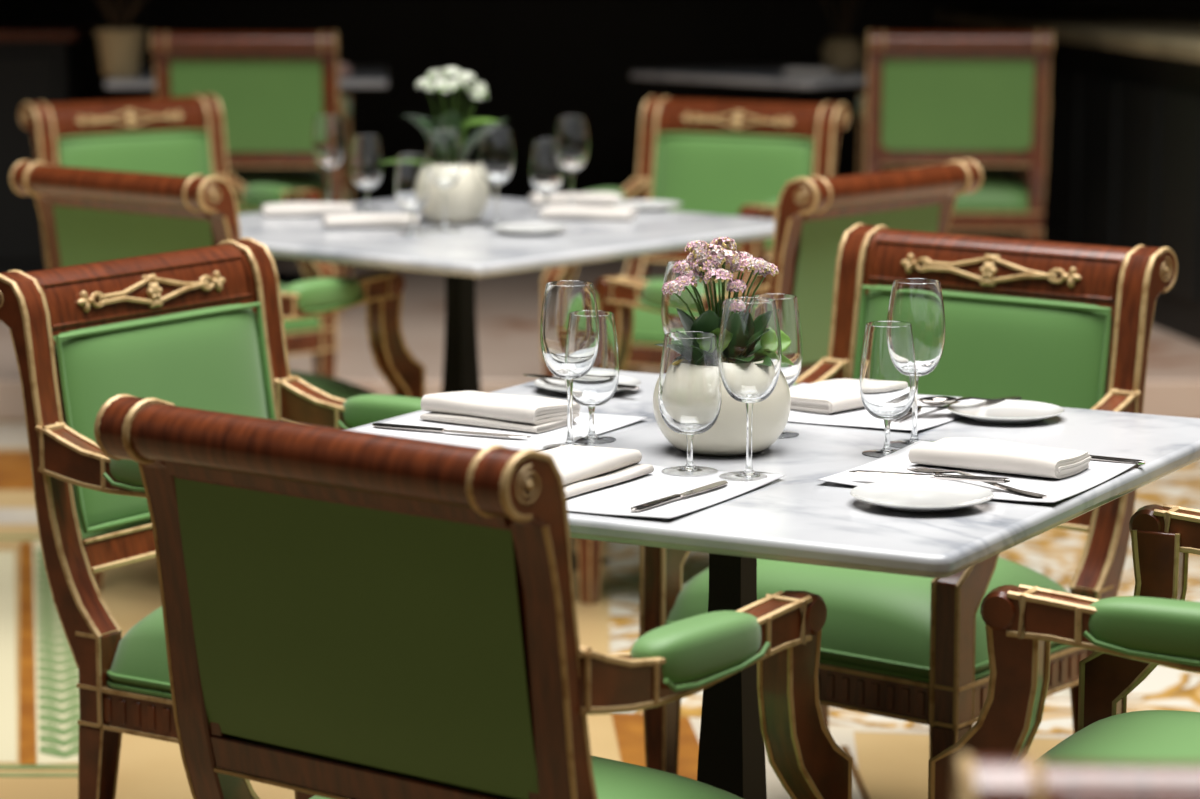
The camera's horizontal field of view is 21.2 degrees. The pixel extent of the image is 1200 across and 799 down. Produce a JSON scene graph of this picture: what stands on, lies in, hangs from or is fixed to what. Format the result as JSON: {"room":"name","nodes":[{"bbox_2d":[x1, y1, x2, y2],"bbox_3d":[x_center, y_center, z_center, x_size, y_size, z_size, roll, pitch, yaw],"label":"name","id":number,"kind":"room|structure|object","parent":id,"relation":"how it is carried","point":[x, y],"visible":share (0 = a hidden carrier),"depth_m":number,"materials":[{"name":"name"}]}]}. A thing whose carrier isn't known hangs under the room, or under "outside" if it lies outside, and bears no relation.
{"room":"restaurant dining room","nodes":[
{"label":"restaurant dining room","id":0,"kind":"room"},
{"bbox_2d":[0,0,1199,202],"bbox_3d":[0.000,-3.600,12.682,10.000,6.200,0.225,0,9,0],"label":"wall","id":1,"kind":"structure","parent":0,"point":[538,62],"depth_m":12.92,"materials":[{"name":"black paint"}]},
{"bbox_2d":[0,422,1199,798],"bbox_3d":[0.000,1.000,3.397,10.000,0.102,13.400,0,9,0],"label":"rug","id":2,"kind":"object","parent":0,"point":[40,712],"depth_m":5.98,"materials":[{"name":"beige carpet"}]},
{"bbox_2d":[19,93,336,377],"bbox_3d":[-1.119,-0.324,8.501,0.607,0.928,0.623,-7,12,-39],"label":"armchair","id":3,"kind":"object","parent":2,"relation":"on","point":[174,136],"visible":0.41,"depth_m":8.57,"materials":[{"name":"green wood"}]},
{"bbox_2d":[61,130,207,176],"bbox_3d":[-1.248,-0.571,8.618,0.480,0.301,0.077,-7,12,-39],"label":"cushion","id":4,"kind":"object","parent":3,"relation":"on","point":[184,153],"depth_m":8.60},
{"bbox_2d":[280,284,320,332],"bbox_3d":[-1.062,-0.254,8.443,0.560,0.136,0.424,-7,12,-39],"label":"seat cushion","id":5,"kind":"object","parent":3,"relation":"on","point":[313,324],"depth_m":8.41,"materials":[{"name":"green fabric"}]},
{"bbox_2d":[0,237,421,798],"bbox_3d":[-0.490,0.261,4.793,0.623,0.928,0.607,6,11,33],"label":"armchair","id":6,"kind":"object","parent":2,"relation":"on","point":[202,328],"visible":0.44,"depth_m":4.71,"materials":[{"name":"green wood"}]},
{"bbox_2d":[109,606,170,692],"bbox_3d":[-0.415,0.328,4.754,0.424,0.136,0.560,6,11,33],"label":"seat cushion","id":7,"kind":"object","parent":6,"relation":"on","point":[138,663],"depth_m":4.60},
{"bbox_2d":[53,304,267,531],"bbox_3d":[-0.659,0.020,4.865,0.077,0.301,0.480,6,11,33],"label":"cushion","id":8,"kind":"object","parent":6,"relation":"on","point":[210,357],"depth_m":4.80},
{"bbox_2d":[10,160,424,590],"bbox_3d":[-0.791,-0.037,6.684,0.607,0.928,0.623,8,12,40],"label":"armchair","id":9,"kind":"object","parent":2,"relation":"on","point":[87,215],"visible":0.31,"depth_m":6.49,"materials":[{"name":"brown wood"}]},
{"bbox_2d":[53,205,212,266],"bbox_3d":[-0.923,-0.237,6.499,0.480,0.301,0.077,8,12,40],"label":"cushion","id":10,"kind":"object","parent":9,"relation":"on","point":[82,234],"depth_m":6.48,"materials":[{"name":"green fabric"}]},
{"bbox_2d":[290,370,374,399],"bbox_3d":[-0.732,0.011,6.761,0.560,0.136,0.424,8,12,40],"label":"seat cushion","id":11,"kind":"object","parent":9,"relation":"on","point":[334,387],"depth_m":6.69,"materials":[{"name":"green fabric"}]},
{"bbox_2d":[94,394,851,798],"bbox_3d":[-0.131,0.447,3.611,0.607,0.928,0.623,7,11,37],"label":"armchair","id":12,"kind":"object","parent":2,"relation":"on","point":[348,614],"visible":1,"depth_m":3.39,"materials":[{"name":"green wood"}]},
{"bbox_2d":[174,476,538,798],"bbox_3d":[-0.255,0.248,3.419,0.480,0.301,0.077,7,11,37],"label":"cushion","id":13,"kind":"object","parent":12,"relation":"on","point":[390,641],"depth_m":3.40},
{"bbox_2d":[309,755,742,798],"bbox_3d":[-0.076,0.495,3.690,0.560,0.136,0.424,7,11,37],"label":"seat cushion","id":14,"kind":"object","parent":12,"relation":"on","point":[614,779],"depth_m":3.66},
{"bbox_2d":[239,196,774,570],"bbox_3d":[-0.306,-0.009,7.060,1.100,0.755,1.100,7,12,39],"label":"dining table","id":15,"kind":"object","parent":2,"relation":"on","point":[472,252],"visible":0.34,"depth_m":6.78,"materials":[{"name":"white stone"}]},
{"bbox_2d":[261,202,353,216],"bbox_3d":[-0.658,-0.431,7.219,0.207,0.027,0.115,-2,9,-10],"label":"napkin","id":16,"kind":"object","parent":15,"relation":"on","point":[289,209],"visible":0.98,"depth_m":7.17,"materials":[{"name":"beige fabric"}]},
{"bbox_2d":[312,114,345,202],"bbox_3d":[-0.620,-0.543,7.325,0.077,0.216,0.077,4,10,26],"label":"wine glass","id":17,"kind":"object","parent":15,"relation":"on","point":[328,136],"visible":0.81,"depth_m":7.29,"materials":[{"name":"clear glass"}]},
{"bbox_2d":[350,135,381,210],"bbox_3d":[-0.535,-0.520,7.328,0.073,0.169,0.073,0,9,0],"label":"wine glass","id":18,"kind":"object","parent":15,"relation":"on","point":[365,167],"visible":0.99,"depth_m":7.30,"materials":[{"name":"clear glass"}]},
{"bbox_2d":[322,213,418,227],"bbox_3d":[-0.498,-0.392,6.972,0.207,0.027,0.116,-1,9,-8],"label":"napkin","id":19,"kind":"object","parent":15,"relation":"on","point":[338,220],"visible":0.98,"depth_m":6.92,"materials":[{"name":"beige fabric"}]},
{"bbox_2d":[395,153,428,234],"bbox_3d":[-0.400,-0.439,6.815,0.073,0.169,0.073,0,9,0],"label":"wine glass","id":20,"kind":"object","parent":15,"relation":"on","point":[411,179],"visible":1,"depth_m":6.78,"materials":[{"name":"clear glass"}]},
{"bbox_2d":[380,67,507,223],"bbox_3d":[-0.338,-0.560,7.032,0.247,0.341,0.172,4,10,22],"label":"flower pot","id":21,"kind":"object","parent":15,"relation":"on","point":[467,200],"visible":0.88,"depth_m":6.99,"materials":[{"name":"beige ceramic"}]},
{"bbox_2d":[427,129,462,231],"bbox_3d":[-0.333,-0.471,6.870,0.077,0.216,0.077,4,10,26],"label":"wine glass","id":22,"kind":"object","parent":15,"relation":"on","point":[444,150],"visible":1,"depth_m":6.83,"materials":[{"name":"clear glass"}]},
{"bbox_2d":[479,126,513,227],"bbox_3d":[-0.225,-0.484,6.949,0.077,0.216,0.077,4,10,26],"label":"wine glass","id":23,"kind":"object","parent":15,"relation":"on","point":[496,150],"visible":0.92,"depth_m":6.91,"materials":[{"name":"clear glass"}]},
{"bbox_2d":[492,223,566,234],"bbox_3d":[-0.150,-0.362,6.827,0.160,0.013,0.160,0,9,0],"label":"plate","id":24,"kind":"object","parent":15,"relation":"on","point":[517,228],"visible":1,"depth_m":6.85,"materials":[{"name":"white ceramic"}]},
{"bbox_2d":[531,139,562,215],"bbox_3d":[-0.120,-0.501,7.210,0.073,0.169,0.073,0,9,0],"label":"wine glass","id":25,"kind":"object","parent":15,"relation":"on","point":[546,159],"visible":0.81,"depth_m":7.18,"materials":[{"name":"clear glass"}]},
{"bbox_2d":[555,116,588,204],"bbox_3d":[-0.064,-0.535,7.275,0.077,0.216,0.077,4,10,26],"label":"wine glass","id":26,"kind":"object","parent":15,"relation":"on","point":[572,132],"visible":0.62,"depth_m":7.24,"materials":[{"name":"clear glass"}]},
{"bbox_2d":[530,192,621,205],"bbox_3d":[-0.059,-0.470,7.466,0.209,0.027,0.116,-1,9,-5],"label":"napkin","id":27,"kind":"object","parent":15,"relation":"on","point":[587,198],"visible":0.9,"depth_m":7.42,"materials":[{"name":"beige fabric"}]},
{"bbox_2d":[541,205,637,220],"bbox_3d":[-0.023,-0.418,7.141,0.207,0.027,0.117,2,9,12],"label":"napkin","id":28,"kind":"object","parent":15,"relation":"on","point":[569,212],"visible":1,"depth_m":7.09,"materials":[{"name":"beige fabric"}]},
{"bbox_2d":[613,200,682,210],"bbox_3d":[0.110,-0.444,7.350,0.160,0.013,0.160,0,9,0],"label":"plate","id":29,"kind":"object","parent":15,"relation":"on","point":[643,205],"visible":0.79,"depth_m":7.38,"materials":[{"name":"white ceramic"}]},
{"bbox_2d":[542,96,849,375],"bbox_3d":[0.256,-0.310,8.417,0.606,0.928,0.623,5,10,29],"label":"armchair","id":30,"kind":"object","parent":2,"relation":"on","point":[716,157],"visible":0.44,"depth_m":8.53,"materials":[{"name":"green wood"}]},
{"bbox_2d":[595,278,726,344],"bbox_3d":[0.211,-0.239,8.349,0.560,0.136,0.424,5,10,29],"label":"seat cushion","id":31,"kind":"object","parent":30,"relation":"on","point":[648,328],"depth_m":8.17,"materials":[{"name":"green fabric"}]},
{"bbox_2d":[657,132,810,248],"bbox_3d":[0.356,-0.561,8.554,0.480,0.301,0.077,5,10,29],"label":"cushion","id":32,"kind":"object","parent":30,"relation":"on","point":[716,173],"depth_m":8.54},
{"bbox_2d":[346,371,1199,798],"bbox_3d":[0.175,0.434,4.246,1.050,0.755,1.050,5,10,29],"label":"dining table","id":33,"kind":"object","parent":2,"relation":"on","point":[795,517],"visible":0.39,"depth_m":4.03,"materials":[{"name":"white stone"}]},
{"bbox_2d":[353,411,647,450],"bbox_3d":[-0.148,0.037,4.314,0.300,0.004,0.340,5,10,29],"label":"placemat","id":34,"kind":"object","parent":33,"relation":"on","point":[603,423],"visible":0.4,"depth_m":4.28,"materials":[{"name":"white paper"}]},
{"bbox_2d":[372,423,530,437],"bbox_3d":[-0.200,0.042,4.265,0.238,0.006,0.017,4,10,25],"label":"table knife","id":35,"kind":"object","parent":34,"relation":"on","point":[377,425],"visible":1,"depth_m":4.27,"materials":[{"name":"silver metal"}]},
{"bbox_2d":[420,391,580,432],"bbox_3d":[-0.138,0.013,4.361,0.205,0.033,0.112,6,11,35],"label":"napkin","id":36,"kind":"object","parent":34,"relation":"on","point":[535,414],"visible":0.98,"depth_m":4.32,"materials":[{"name":"beige fabric"}]},
{"bbox_2d":[540,281,599,449],"bbox_3d":[-0.039,-0.043,4.139,0.077,0.216,0.077,4,10,26],"label":"wine glass","id":37,"kind":"object","parent":33,"relation":"on","point":[569,324],"visible":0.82,"depth_m":4.10,"materials":[{"name":"clear glass"}]},
{"bbox_2d":[534,376,640,394],"bbox_3d":[-0.018,-0.019,4.653,0.157,0.013,0.157,0,9,0],"label":"plate","id":38,"kind":"object","parent":33,"relation":"on","point":[558,386],"visible":0.42,"depth_m":4.67,"materials":[{"name":"white ceramic"}]},
{"bbox_2d":[523,374,639,389],"bbox_3d":[-0.027,-0.026,4.637,0.215,0.006,0.017,7,11,39],"label":"table knife","id":39,"kind":"object","parent":38,"relation":"on","point":[620,386],"visible":0.47,"depth_m":4.65,"materials":[{"name":"silver metal"}]},
{"bbox_2d":[564,310,618,443],"bbox_3d":[-0.011,-0.030,4.219,0.073,0.169,0.073,0,9,0],"label":"wine glass","id":40,"kind":"object","parent":33,"relation":"on","point":[599,385],"visible":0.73,"depth_m":4.19,"materials":[{"name":"clear glass"}]},
{"bbox_2d":[567,465,784,518],"bbox_3d":[0.007,0.104,3.889,0.335,0.004,0.315,5,10,28],"label":"placemat","id":41,"kind":"object","parent":33,"relation":"on","point":[616,499],"visible":0.52,"depth_m":3.83,"materials":[{"name":"white paper"}]},
{"bbox_2d":[540,445,653,497],"bbox_3d":[-0.042,0.085,3.910,0.132,0.032,0.212,5,10,31],"label":"napkin","id":42,"kind":"object","parent":41,"relation":"on","point":[583,469],"visible":0.64,"depth_m":3.90,"materials":[{"name":"beige fabric"}]},
{"bbox_2d":[630,480,727,511],"bbox_3d":[0.098,0.114,3.808,0.017,0.006,0.222,6,11,32],"label":"table knife","id":43,"kind":"object","parent":41,"relation":"on","point":[660,501],"visible":1,"depth_m":3.79,"materials":[{"name":"silver metal"}]},
{"bbox_2d":[658,331,721,475],"bbox_3d":[0.112,0.005,3.976,0.079,0.172,0.079,0,9,0],"label":"wine glass","id":44,"kind":"object","parent":41,"relation":"on","point":[690,384],"visible":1,"depth_m":3.94,"materials":[{"name":"clear glass"}]},
{"bbox_2d":[718,297,781,481],"bbox_3d":[0.184,-0.013,3.934,0.078,0.221,0.078,4,10,26],"label":"wine glass","id":45,"kind":"object","parent":41,"relation":"on","point":[750,344],"visible":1,"depth_m":3.90,"materials":[{"name":"clear glass"}]},
{"bbox_2d":[661,260,714,333],"bbox_3d":[0.122,-0.080,4.386,0.077,0.216,0.077,4,10,26],"label":"wine glass","id":46,"kind":"object","parent":33,"relation":"on","point":[671,322],"visible":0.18,"depth_m":4.35,"materials":[{"name":"clear glass"}]},
{"bbox_2d":[653,237,793,455],"bbox_3d":[0.159,-0.071,4.137,0.182,0.276,0.179,0,9,0],"label":"flower pot","id":47,"kind":"object","parent":33,"relation":"on","point":[727,436],"visible":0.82,"depth_m":4.10,"materials":[{"name":"beige ceramic"}]},
{"bbox_2d":[754,294,802,438],"bbox_3d":[0.232,-0.045,4.260,0.075,0.186,0.075,0,9,0],"label":"wine glass","id":48,"kind":"object","parent":33,"relation":"on","point":[787,304],"visible":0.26,"depth_m":4.23,"materials":[{"name":"clear glass"}]},
{"bbox_2d":[788,383,977,430],"bbox_3d":[0.361,0.010,4.486,0.315,0.004,0.300,5,10,29],"label":"placemat","id":49,"kind":"object","parent":33,"relation":"on","point":[857,417],"visible":0.38,"depth_m":4.39,"materials":[{"name":"white paper"}]},
{"bbox_2d":[789,379,863,413],"bbox_3d":[0.337,-0.008,4.532,0.136,0.021,0.208,8,12,41],"label":"napkin","id":50,"kind":"object","parent":49,"relation":"on","point":[835,395],"visible":0.52,"depth_m":4.46,"materials":[{"name":"beige fabric"}]},
{"bbox_2d":[891,401,958,422],"bbox_3d":[0.451,0.012,4.435,0.026,0.011,0.200,6,11,33],"label":"fork","id":51,"kind":"object","parent":49,"relation":"on","point":[909,412],"visible":0.52,"depth_m":4.40,"materials":[{"name":"silver metal"}]},
{"bbox_2d":[860,321,915,457],"bbox_3d":[0.370,-0.013,4.113,0.073,0.169,0.073,0,9,0],"label":"wine glass","id":52,"kind":"object","parent":33,"relation":"on","point":[888,362],"visible":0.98,"depth_m":4.08,"materials":[{"name":"clear glass"}]},
{"bbox_2d":[887,278,945,448],"bbox_3d":[0.412,-0.047,4.178,0.077,0.216,0.077,4,10,26],"label":"wine glass","id":53,"kind":"object","parent":33,"relation":"on","point":[918,302],"visible":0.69,"depth_m":4.14,"materials":[{"name":"clear glass"}]},
{"bbox_2d":[850,480,993,512],"bbox_3d":[0.381,0.117,3.784,0.170,0.014,0.170,0,9,0],"label":"plate","id":54,"kind":"object","parent":33,"relation":"on","point":[917,496],"visible":1,"depth_m":3.80,"materials":[{"name":"white ceramic"}]},
{"bbox_2d":[817,440,1138,502],"bbox_3d":[0.476,0.089,3.981,0.305,0.006,0.325,5,10,28],"label":"placemat","id":55,"kind":"object","parent":33,"relation":"on","point":[1098,472],"visible":0.56,"depth_m":3.94,"materials":[{"name":"white paper"}]},
{"bbox_2d":[849,470,1009,482],"bbox_3d":[0.400,0.092,3.884,0.200,0.006,0.017,3,9,19],"label":"table knife","id":56,"kind":"object","parent":55,"relation":"on","point":[936,476],"visible":1,"depth_m":3.87,"materials":[{"name":"silver metal"}]},
{"bbox_2d":[906,467,1047,498],"bbox_3d":[0.460,0.097,3.895,0.026,0.010,0.240,-6,11,-34],"label":"fork","id":57,"kind":"object","parent":55,"relation":"on","point":[916,469],"visible":0.99,"depth_m":3.87,"materials":[{"name":"silver metal"}]},
{"bbox_2d":[909,437,1090,478],"bbox_3d":[0.504,0.070,4.013,0.208,0.028,0.111,6,11,32],"label":"napkin","id":58,"kind":"object","parent":55,"relation":"on","point":[991,455],"visible":1,"depth_m":3.98,"materials":[{"name":"beige fabric"}]},
{"bbox_2d":[1090,455,1144,464],"bbox_3d":[0.602,0.071,4.079,0.200,0.006,0.017,6,11,32],"label":"table knife","id":59,"kind":"object","parent":55,"relation":"on","point":[1093,457],"visible":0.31,"depth_m":4.04,"materials":[{"name":"silver metal"}]},
{"bbox_2d":[948,400,1063,423],"bbox_3d":[0.559,0.019,4.410,0.160,0.013,0.160,0,9,0],"label":"plate","id":60,"kind":"object","parent":33,"relation":"on","point":[1007,411],"visible":1,"depth_m":4.43,"materials":[{"name":"white ceramic"}]},
{"bbox_2d":[918,396,1021,405],"bbox_3d":[0.516,-0.001,4.454,0.197,0.017,0.041,-7,11,-38],"label":"spoon","id":61,"kind":"object","parent":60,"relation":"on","point":[933,400],"visible":1,"depth_m":4.43,"materials":[{"name":"silver metal"}]},
{"bbox_2d":[918,396,956,405],"bbox_3d":[0.464,0.004,4.412,0.065,0.011,0.041,-5,10,-39],"label":"bowl","id":62,"kind":"object","parent":61,"relation":"on","point":[933,400],"depth_m":4.41,"materials":[{"name":"silver metal"}]},
{"bbox_2d":[577,159,982,604],"bbox_3d":[0.368,-0.033,6.657,0.623,0.928,0.607,7,12,39],"label":"armchair","id":63,"kind":"object","parent":2,"relation":"on","point":[814,213],"visible":0.3,"depth_m":6.40,"materials":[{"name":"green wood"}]},
{"bbox_2d":[794,203,940,364],"bbox_3d":[0.522,-0.236,6.494,0.077,0.301,0.480,7,12,39],"label":"cushion","id":64,"kind":"object","parent":63,"relation":"on","point":[817,236],"depth_m":6.37,"materials":[{"name":"green fabric"}]},
{"bbox_2d":[639,223,1177,774],"bbox_3d":[0.483,0.226,5.011,0.606,0.928,0.623,7,11,38],"label":"armchair","id":65,"kind":"object","parent":2,"relation":"on","point":[1069,325],"visible":0.52,"depth_m":4.96,"materials":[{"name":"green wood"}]},
{"bbox_2d":[667,557,1068,682],"bbox_3d":[0.426,0.296,4.952,0.560,0.136,0.424,7,11,38],"label":"seat cushion","id":66,"kind":"object","parent":65,"relation":"on","point":[879,627],"depth_m":4.73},
{"bbox_2d":[867,285,1106,408],"bbox_3d":[0.609,-0.022,5.131,0.480,0.301,0.077,7,11,38],"label":"cushion","id":67,"kind":"object","parent":65,"relation":"on","point":[1037,343],"depth_m":5.06,"materials":[{"name":"green fabric"}]},
{"bbox_2d":[928,504,1199,798],"bbox_3d":[0.786,0.419,3.785,0.623,0.928,0.607,5,10,27],"label":"armchair","id":68,"kind":"object","parent":2,"relation":"on","point":[1129,637],"visible":0.74,"depth_m":3.63,"materials":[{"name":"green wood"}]},
{"bbox_2d":[1040,710,1199,763],"bbox_3d":[0.706,0.472,3.834,0.424,0.136,0.560,5,10,27],"label":"seat cushion","id":69,"kind":"object","parent":68,"relation":"on","point":[1102,736],"depth_m":3.84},
{"bbox_2d":[954,753,1199,798],"bbox_3d":[0.509,0.728,1.825,0.606,0.928,0.623,0,9,2],"label":"armchair","id":70,"kind":"object","parent":2,"relation":"on","point":[975,777],"visible":1,"depth_m":2.01,"materials":[{"name":"brown wood"}]},
{"bbox_2d":[0,231,1199,421],"bbox_3d":[0.000,-0.384,11.480,10.000,0.119,5.000,0,9,0],"label":"floor","id":71,"kind":"structure","parent":0,"point":[508,306],"depth_m":9.70,"materials":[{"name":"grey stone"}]},
{"bbox_2d":[0,25,92,272],"bbox_3d":[-2.620,-0.883,11.398,1.580,0.874,0.567,0,9,-3],"label":"cabinet","id":72,"kind":"object","parent":71,"relation":"on","point":[38,63],"visible":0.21,"depth_m":11.16,"materials":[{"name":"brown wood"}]},
{"bbox_2d":[104,65,387,285],"bbox_3d":[-1.220,-0.782,11.266,0.950,0.735,0.950,-1,9,-4],"label":"dining table","id":73,"kind":"object","parent":71,"relation":"on","point":[361,76],"visible":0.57,"depth_m":10.91,"materials":[{"name":"white stone"}]},
{"bbox_2d":[95,0,145,76],"bbox_3d":[-1.639,-1.294,10.919,0.219,0.384,0.197,0,9,0],"label":"potted plant","id":74,"kind":"object","parent":73,"relation":"on","point":[120,50],"visible":1,"depth_m":10.89,"materials":[{"name":"brown"}]},
{"bbox_2d":[339,63,350,76],"bbox_3d":[-0.909,-1.123,10.905,0.111,0.050,0.094,-2,9,-15],"label":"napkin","id":75,"kind":"object","parent":73,"relation":"on","point":[344,69],"visible":0.25,"depth_m":10.87,"materials":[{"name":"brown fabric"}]},
{"bbox_2d":[150,31,352,317],"bbox_3d":[-1.120,-0.745,10.411,0.606,0.928,0.623,0,9,0],"label":"armchair","id":76,"kind":"object","parent":71,"relation":"on","point":[270,88],"visible":0.49,"depth_m":10.15,"materials":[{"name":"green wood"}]},
{"bbox_2d":[170,58,322,151],"bbox_3d":[-1.120,-0.937,10.177,0.480,0.301,0.077,0,9,0],"label":"cushion","id":77,"kind":"object","parent":76,"relation":"on","point":[268,104],"depth_m":10.15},
{"bbox_2d":[228,167,347,210],"bbox_3d":[-1.120,-0.699,10.509,0.560,0.136,0.424,0,9,0],"label":"seat cushion","id":78,"kind":"object","parent":76,"relation":"on","point":[295,178],"depth_m":10.36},
{"bbox_2d":[631,63,866,280],"bbox_3d":[0.700,-0.797,11.364,0.850,0.735,0.850,9,13,44],"label":"dining table","id":79,"kind":"object","parent":71,"relation":"on","point":[771,74],"visible":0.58,"depth_m":11.14,"materials":[{"name":"white stone"}]},
{"bbox_2d":[783,68,835,76],"bbox_3d":[0.719,-1.122,10.957,0.169,0.030,0.107,3,10,20],"label":"napkin","id":80,"kind":"object","parent":79,"relation":"on","point":[788,72],"visible":1,"depth_m":10.91,"materials":[{"name":"beige fabric"}]},
{"bbox_2d":[821,0,863,70],"bbox_3d":[0.873,-1.416,11.311,0.263,0.502,0.306,5,10,31],"label":"flower pot","id":81,"kind":"object","parent":79,"relation":"on","point":[843,53],"visible":0.98,"depth_m":11.29,"materials":[{"name":"brown ceramic"}]},
{"bbox_2d":[857,30,1053,240],"bbox_3d":[1.149,-0.753,10.460,0.606,0.928,0.623,0,9,2],"label":"armchair","id":82,"kind":"object","parent":71,"relation":"on","point":[930,98],"visible":0.79,"depth_m":10.22,"materials":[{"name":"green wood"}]},
{"bbox_2d":[884,166,1027,208],"bbox_3d":[1.152,-0.707,10.558,0.560,0.136,0.424,0,9,2],"label":"seat cushion","id":83,"kind":"object","parent":82,"relation":"on","point":[1001,188],"depth_m":10.36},
{"bbox_2d":[881,58,1034,150],"bbox_3d":[1.142,-0.945,10.227,0.480,0.301,0.077,0,9,2],"label":"cushion","id":84,"kind":"object","parent":82,"relation":"on","point":[928,104],"depth_m":10.21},
{"bbox_2d":[935,9,1199,343],"bbox_3d":[1.930,-0.809,10.877,0.740,0.910,3.400,-1,9,-9],"label":"bar counter","id":85,"kind":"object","parent":71,"relation":"on","point":[1123,169],"depth_m":10.39,"materials":[{"name":"brown stone"}]},
{"bbox_2d":[935,9,1199,61],"bbox_3d":[1.930,-1.234,10.810,0.740,0.050,3.400,-1,9,-9],"label":"countertop","id":86,"kind":"structure","parent":85,"relation":"on","point":[1163,35],"depth_m":11.02,"materials":[{"name":"brown stone"}]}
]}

